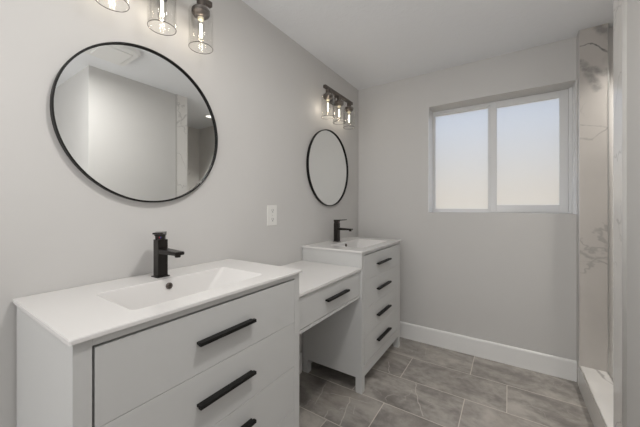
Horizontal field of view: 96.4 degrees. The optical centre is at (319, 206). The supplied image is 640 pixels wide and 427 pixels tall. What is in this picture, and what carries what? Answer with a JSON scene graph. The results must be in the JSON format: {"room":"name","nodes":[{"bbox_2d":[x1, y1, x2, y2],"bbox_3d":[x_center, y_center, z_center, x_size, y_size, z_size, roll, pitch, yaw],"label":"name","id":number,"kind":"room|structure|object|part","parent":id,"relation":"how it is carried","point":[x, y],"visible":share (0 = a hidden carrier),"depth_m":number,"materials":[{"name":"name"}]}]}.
{"room":"bathroom","nodes":[
{"label":"bathroom","id":0,"kind":"room"},
{"bbox_2d":[0,0,357,426],"bbox_3d":[-1.179,0.017,0.685,0.120,2.440,6.082,0,0,33],"label":"wall","id":1,"kind":"structure","parent":0,"point":[264,91],"depth_m":1.30,"materials":[{"name":"paint"}]},
{"bbox_2d":[50,42,217,202],"bbox_3d":[-0.727,-0.345,1.237,0.024,0.656,0.656,0,0,33],"label":"round mirror","id":2,"kind":"object","parent":1,"relation":"attached to","point":[129,118],"visible":1,"depth_m":1.18,"materials":[{"name":"black mirror"}]},
{"bbox_2d":[96,0,212,53],"bbox_3d":[-0.676,-0.889,1.207,0.143,0.288,0.472,0,0,33],"label":"vanity light","id":3,"kind":"object","parent":1,"relation":"attached to","point":[200,11],"visible":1,"depth_m":1.32,"materials":[{"name":"brown metal"}]},
{"bbox_2d":[191,0,209,20],"bbox_3d":[-0.561,-0.928,1.348,0.082,0.076,0.082,0,0,33],"label":"socket","id":4,"kind":"object","parent":3,"relation":"attached to","point":[200,10],"depth_m":1.33,"materials":[{"name":"brown metal"}]},
{"bbox_3d":[-0.561,-0.885,1.348,0.027,0.013,0.027,0,0,33],"label":"bulb","id":5,"kind":"part","parent":3,"relation":"part of","materials":[{"name":"white glass"}]},
{"bbox_2d":[267,205,276,225],"bbox_3d":[-0.314,0.058,1.877,0.009,0.132,0.090,0,0,33],"label":"wall outlet","id":6,"kind":"object","parent":1,"relation":"attached to","point":[271,209],"visible":1,"depth_m":1.87,"materials":[{"name":"plastic"}]},
{"bbox_2d":[299,353,301,373],"bbox_3d":[-0.318,1.165,1.867,0.014,0.144,0.645,0,0,33],"label":"baseboard","id":7,"kind":"structure","parent":1,"relation":"attached to","point":[300,354],"depth_m":2.12,"materials":[{"name":"white paint"}]},
{"bbox_2d":[282,260,360,334],"bbox_3d":[-0.112,0.503,1.728,0.506,0.197,0.676,0,0,33],"label":"table","id":8,"kind":"object","parent":1,"relation":"attached to","point":[325,289],"visible":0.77,"depth_m":1.61,"materials":[{"name":"white wood"}]},
{"bbox_3d":[0.070,0.504,1.609,0.019,0.155,0.638,0,0,33],"label":"drawer","id":9,"kind":"part","parent":8,"relation":"part of","materials":[{"name":"white paint"}]},
{"bbox_3d":[-0.120,0.512,1.734,0.471,0.180,0.676,0,0,33],"label":"frame","id":10,"kind":"part","parent":8,"relation":"part of","materials":[{"name":"white paint"}]},
{"bbox_3d":[0.103,0.502,1.620,0.027,0.011,0.240,0,0,33],"label":"handle","id":11,"kind":"part","parent":8,"relation":"part of","materials":[{"name":"black metal"}]},
{"bbox_2d":[306,129,347,205],"bbox_3d":[0.082,-0.329,2.461,0.024,0.650,0.650,0,0,33],"label":"round mirror","id":12,"kind":"object","parent":1,"relation":"attached to","point":[326,160],"visible":1,"depth_m":2.43,"materials":[{"name":"black mirror"}]},
{"bbox_2d":[321,84,353,128],"bbox_3d":[0.149,-0.858,2.455,0.143,0.288,0.472,0,0,33],"label":"vanity light","id":13,"kind":"object","parent":1,"relation":"attached to","point":[330,96],"visible":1,"depth_m":2.43,"materials":[{"name":"brown metal"}]},
{"bbox_2d":[323,89,332,99],"bbox_3d":[0.064,-0.897,2.294,0.082,0.076,0.082,0,0,33],"label":"socket","id":14,"kind":"object","parent":13,"relation":"attached to","point":[327,96],"depth_m":2.28,"materials":[{"name":"brown metal"}]},
{"bbox_2d":[334,96,343,106],"bbox_3d":[0.164,-0.897,2.445,0.082,0.076,0.082,0,0,33],"label":"socket","id":15,"kind":"object","parent":13,"relation":"attached to","point":[338,102],"depth_m":2.43,"materials":[{"name":"brown metal"}]},
{"bbox_2d":[345,103,353,111],"bbox_3d":[0.264,-0.897,2.596,0.082,0.076,0.082,0,0,33],"label":"socket","id":16,"kind":"object","parent":13,"relation":"attached to","point":[349,108],"depth_m":2.57,"materials":[{"name":"brown metal"}]},
{"bbox_2d":[242,0,612,89],"bbox_3d":[0.080,-1.253,-0.148,3.140,0.100,6.082,0,0,33],"label":"ceiling","id":17,"kind":"structure","parent":0,"point":[367,43],"depth_m":1.92,"materials":[{"name":"white paint"}]},
{"bbox_2d":[299,337,593,426],"bbox_3d":[0.080,1.287,-0.148,3.140,0.100,6.082,0,0,33],"label":"floor","id":18,"kind":"structure","parent":0,"point":[415,383],"depth_m":1.88,"materials":[{"name":"tile"}]},
{"bbox_2d":[17,273,298,426],"bbox_3d":[-0.515,0.769,1.099,0.520,0.936,0.816,0,0,33],"label":"vanity cabinet","id":19,"kind":"object","parent":18,"relation":"on","point":[232,360],"visible":0.83,"depth_m":0.85,"materials":[{"name":"white paint"}]},
{"bbox_2d":[13,259,301,345],"bbox_3d":[-0.522,0.342,1.104,0.510,0.105,0.834,0,0,33],"label":"sink","id":20,"kind":"object","parent":19,"relation":"in","point":[75,315],"visible":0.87,"depth_m":0.97,"materials":[{"name":"white ceramic"}]},
{"bbox_2d":[151,231,183,277],"bbox_3d":[-0.624,0.197,1.142,0.171,0.189,0.091,0,0,33],"label":"faucet","id":21,"kind":"object","parent":20,"relation":"on","point":[161,251],"visible":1,"depth_m":1.17,"materials":[{"name":"black metal"}]},
{"bbox_3d":[-0.649,0.119,1.158,0.041,0.035,0.106,0,0,-23],"label":"lever","id":22,"kind":"part","parent":21,"relation":"part of","materials":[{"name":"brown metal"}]},
{"bbox_3d":[-0.595,0.183,1.144,0.125,0.020,0.038,0,0,33],"label":"spout","id":23,"kind":"part","parent":21,"relation":"part of","materials":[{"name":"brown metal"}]},
{"bbox_3d":[-0.326,0.423,0.977,0.019,0.190,0.739,0,0,33],"label":"drawer","id":24,"kind":"part","parent":19,"relation":"part of","materials":[{"name":"white paint"}]},
{"bbox_3d":[-0.326,0.617,0.977,0.019,0.195,0.739,0,0,33],"label":"drawer","id":25,"kind":"part","parent":19,"relation":"part of","materials":[{"name":"white paint"}]},
{"bbox_3d":[-0.307,0.612,0.966,0.027,0.011,0.228,0,0,33],"label":"handle","id":26,"kind":"part","parent":19,"relation":"part of","materials":[{"name":"black metal"}]},
{"bbox_3d":[-0.307,0.420,0.966,0.027,0.011,0.228,0,0,33],"label":"handle","id":27,"kind":"part","parent":19,"relation":"part of","materials":[{"name":"black metal"}]},
{"bbox_3d":[-0.307,0.791,0.966,0.027,0.011,0.228,0,0,33],"label":"handle","id":28,"kind":"part","parent":19,"relation":"part of","materials":[{"name":"black metal"}]},
{"bbox_3d":[-0.326,0.811,0.977,0.019,0.191,0.739,0,0,33],"label":"drawer","id":29,"kind":"part","parent":19,"relation":"part of","materials":[{"name":"white paint"}]},
{"bbox_3d":[-0.326,1.003,0.977,0.019,0.190,0.739,0,0,33],"label":"drawer","id":30,"kind":"part","parent":19,"relation":"part of","materials":[{"name":"white paint"}]},
{"bbox_2d":[302,242,399,393],"bbox_3d":[0.300,0.772,2.337,0.514,0.930,0.790,0,0,33],"label":"vanity cabinet","id":31,"kind":"object","parent":18,"relation":"on","point":[351,340],"visible":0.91,"depth_m":2.03,"materials":[{"name":"white paint"}]},
{"bbox_3d":[-0.097,1.187,2.153,0.046,0.101,0.046,0,0,33],"label":"leg","id":32,"kind":"part","parent":31,"relation":"part of","materials":[{"name":"white paint"}]},
{"bbox_2d":[302,236,400,252],"bbox_3d":[0.292,0.347,2.343,0.502,0.105,0.804,0,0,33],"label":"sink","id":33,"kind":"object","parent":31,"relation":"in","point":[347,244],"visible":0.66,"depth_m":2.34,"materials":[{"name":"white ceramic"}]},
{"bbox_2d":[334,219,352,241],"bbox_3d":[0.192,0.202,2.388,0.169,0.189,0.052,0,0,33],"label":"faucet","id":34,"kind":"object","parent":33,"relation":"on","point":[337,228],"visible":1,"depth_m":2.40,"materials":[{"name":"black metal"}]},
{"bbox_3d":[0.268,1.187,1.912,0.046,0.101,0.046,0,0,33],"label":"leg","id":35,"kind":"part","parent":31,"relation":"part of","materials":[{"name":"white paint"}]},
{"bbox_3d":[0.486,0.970,2.217,0.019,0.185,0.713,0,0,33],"label":"drawer","id":36,"kind":"part","parent":31,"relation":"part of","materials":[{"name":"white paint"}]},
{"bbox_3d":[0.486,0.784,2.217,0.019,0.184,0.713,0,0,33],"label":"drawer","id":37,"kind":"part","parent":31,"relation":"part of","materials":[{"name":"white paint"}]},
{"bbox_3d":[0.486,0.600,2.217,0.019,0.184,0.713,0,0,33],"label":"drawer","id":38,"kind":"part","parent":31,"relation":"part of","materials":[{"name":"white paint"}]},
{"bbox_3d":[0.486,0.419,2.217,0.019,0.175,0.713,0,0,33],"label":"drawer","id":39,"kind":"part","parent":31,"relation":"part of","materials":[{"name":"white paint"}]},
{"bbox_3d":[0.492,0.973,2.186,0.027,0.011,0.254,0,0,33],"label":"handle","id":40,"kind":"part","parent":31,"relation":"part of","materials":[{"name":"black metal"}]},
{"bbox_3d":[0.492,0.791,2.186,0.027,0.011,0.254,0,0,33],"label":"handle","id":41,"kind":"part","parent":31,"relation":"part of","materials":[{"name":"black metal"}]},
{"bbox_3d":[0.492,0.600,2.186,0.027,0.011,0.254,0,0,33],"label":"handle","id":42,"kind":"part","parent":31,"relation":"part of","materials":[{"name":"black metal"}]},
{"bbox_3d":[0.492,0.417,2.186,0.027,0.011,0.254,0,0,33],"label":"handle","id":43,"kind":"part","parent":31,"relation":"part of","materials":[{"name":"black metal"}]},
{"bbox_3d":[0.679,1.187,2.533,0.046,0.101,0.046,0,0,33],"label":"leg","id":44,"kind":"part","parent":31,"relation":"part of","materials":[{"name":"white paint"}]},
{"bbox_2d":[576,34,578,385],"bbox_3d":[1.853,0.017,1.958,0.136,2.440,0.073,0,0,33],"label":"wall pier","id":45,"kind":"object","parent":18,"relation":"on","point":[577,34],"visible":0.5,"depth_m":2.00,"materials":[{"name":"paint"}]},
{"bbox_2d":[358,27,612,378],"bbox_3d":[1.731,0.017,2.240,3.020,2.440,0.278,0,0,33],"label":"wall","id":46,"kind":"structure","parent":0,"point":[509,279],"depth_m":2.39,"materials":[{"name":"paint"}]},
{"bbox_2d":[400,321,576,381],"bbox_3d":[1.104,1.165,2.489,1.700,0.144,0.014,0,0,33],"label":"baseboard","id":47,"kind":"structure","parent":46,"relation":"attached to","point":[556,366],"depth_m":2.29,"materials":[{"name":"white paint"}]},
{"bbox_2d":[428,81,575,213],"bbox_3d":[1.460,-0.422,2.399,1.007,0.950,0.227,0,0,33],"label":"window","id":48,"kind":"structure","parent":46,"relation":"in","point":[515,155],"depth_m":2.40,"materials":[{"name":"glass"}]},
{"bbox_3d":[1.288,-0.419,2.620,0.442,0.890,0.005,0,0,33],"label":"pane","id":49,"kind":"part","parent":48,"relation":"part of","materials":[{"name":"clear glass"}]},
{"bbox_3d":[1.300,-0.422,2.610,0.486,0.912,0.038,0,0,33],"label":"fixed frame","id":50,"kind":"part","parent":48,"relation":"part of","materials":[{"name":"white plastic"}]},
{"bbox_3d":[1.684,-0.427,2.332,0.425,0.842,0.005,0,0,33],"label":"pane","id":51,"kind":"part","parent":48,"relation":"part of","materials":[{"name":"clear glass"}]},
{"bbox_3d":[1.687,-0.420,2.331,0.510,0.942,0.028,0,0,33],"label":"sash","id":52,"kind":"part","parent":48,"relation":"part of","materials":[{"name":"white plastic"}]},
{"bbox_2d":[578,30,579,364],"bbox_3d":[1.774,-0.058,1.959,0.005,2.290,0.014,0,0,33],"label":"trim","id":53,"kind":"structure","parent":46,"relation":"attached to","point":[579,30],"depth_m":1.95,"materials":[{"name":"metal"}]},
{"bbox_2d":[580,23,607,371],"bbox_3d":[1.856,-0.058,1.949,0.143,2.290,0.085,0,0,33],"label":"wall","id":54,"kind":"structure","parent":46,"relation":"attached to","point":[593,40],"depth_m":1.91,"materials":[{"name":"stone"}]},
{"bbox_2d":[608,23,608,371],"bbox_3d":[1.893,-0.058,1.878,0.006,2.290,0.010,0,0,33],"label":"trim","id":55,"kind":"structure","parent":46,"relation":"attached to","point":[608,23],"depth_m":1.87,"materials":[{"name":"metal"}]},
{"bbox_2d":[627,0,639,426],"bbox_3d":[1.601,0.017,0.600,1.188,2.440,0.878,0,0,33],"label":"wall partition","id":56,"kind":"structure","parent":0,"point":[633,6],"depth_m":1.13,"materials":[{"name":"paint"}]},
{"bbox_2d":[579,365,606,426],"bbox_3d":[1.558,1.088,1.631,0.008,0.006,0.775,0,0,33],"label":"trim","id":57,"kind":"structure","parent":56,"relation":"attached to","point":[596,404],"depth_m":1.61,"materials":[{"name":"metal"}]},
{"bbox_2d":[579,366,612,426],"bbox_3d":[1.619,1.162,1.598,0.142,0.150,0.787,0,0,33],"label":"shower curb","id":58,"kind":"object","parent":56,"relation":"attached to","point":[600,383],"depth_m":1.70,"materials":[{"name":"stone"}]},
{"bbox_2d":[613,0,621,426],"bbox_3d":[1.368,0.017,1.218,0.142,2.440,0.124,0,0,33],"label":"trim","id":59,"kind":"structure","parent":56,"relation":"attached to","point":[617,4],"depth_m":1.26,"materials":[{"name":"stone"}]},
{"bbox_2d":[622,0,626,426],"bbox_3d":[1.278,0.017,1.201,0.014,2.440,0.004,0,0,33],"label":"trim","id":60,"kind":"structure","parent":56,"relation":"attached to","point":[624,2],"depth_m":1.20,"materials":[{"name":"metal"}]}
]}

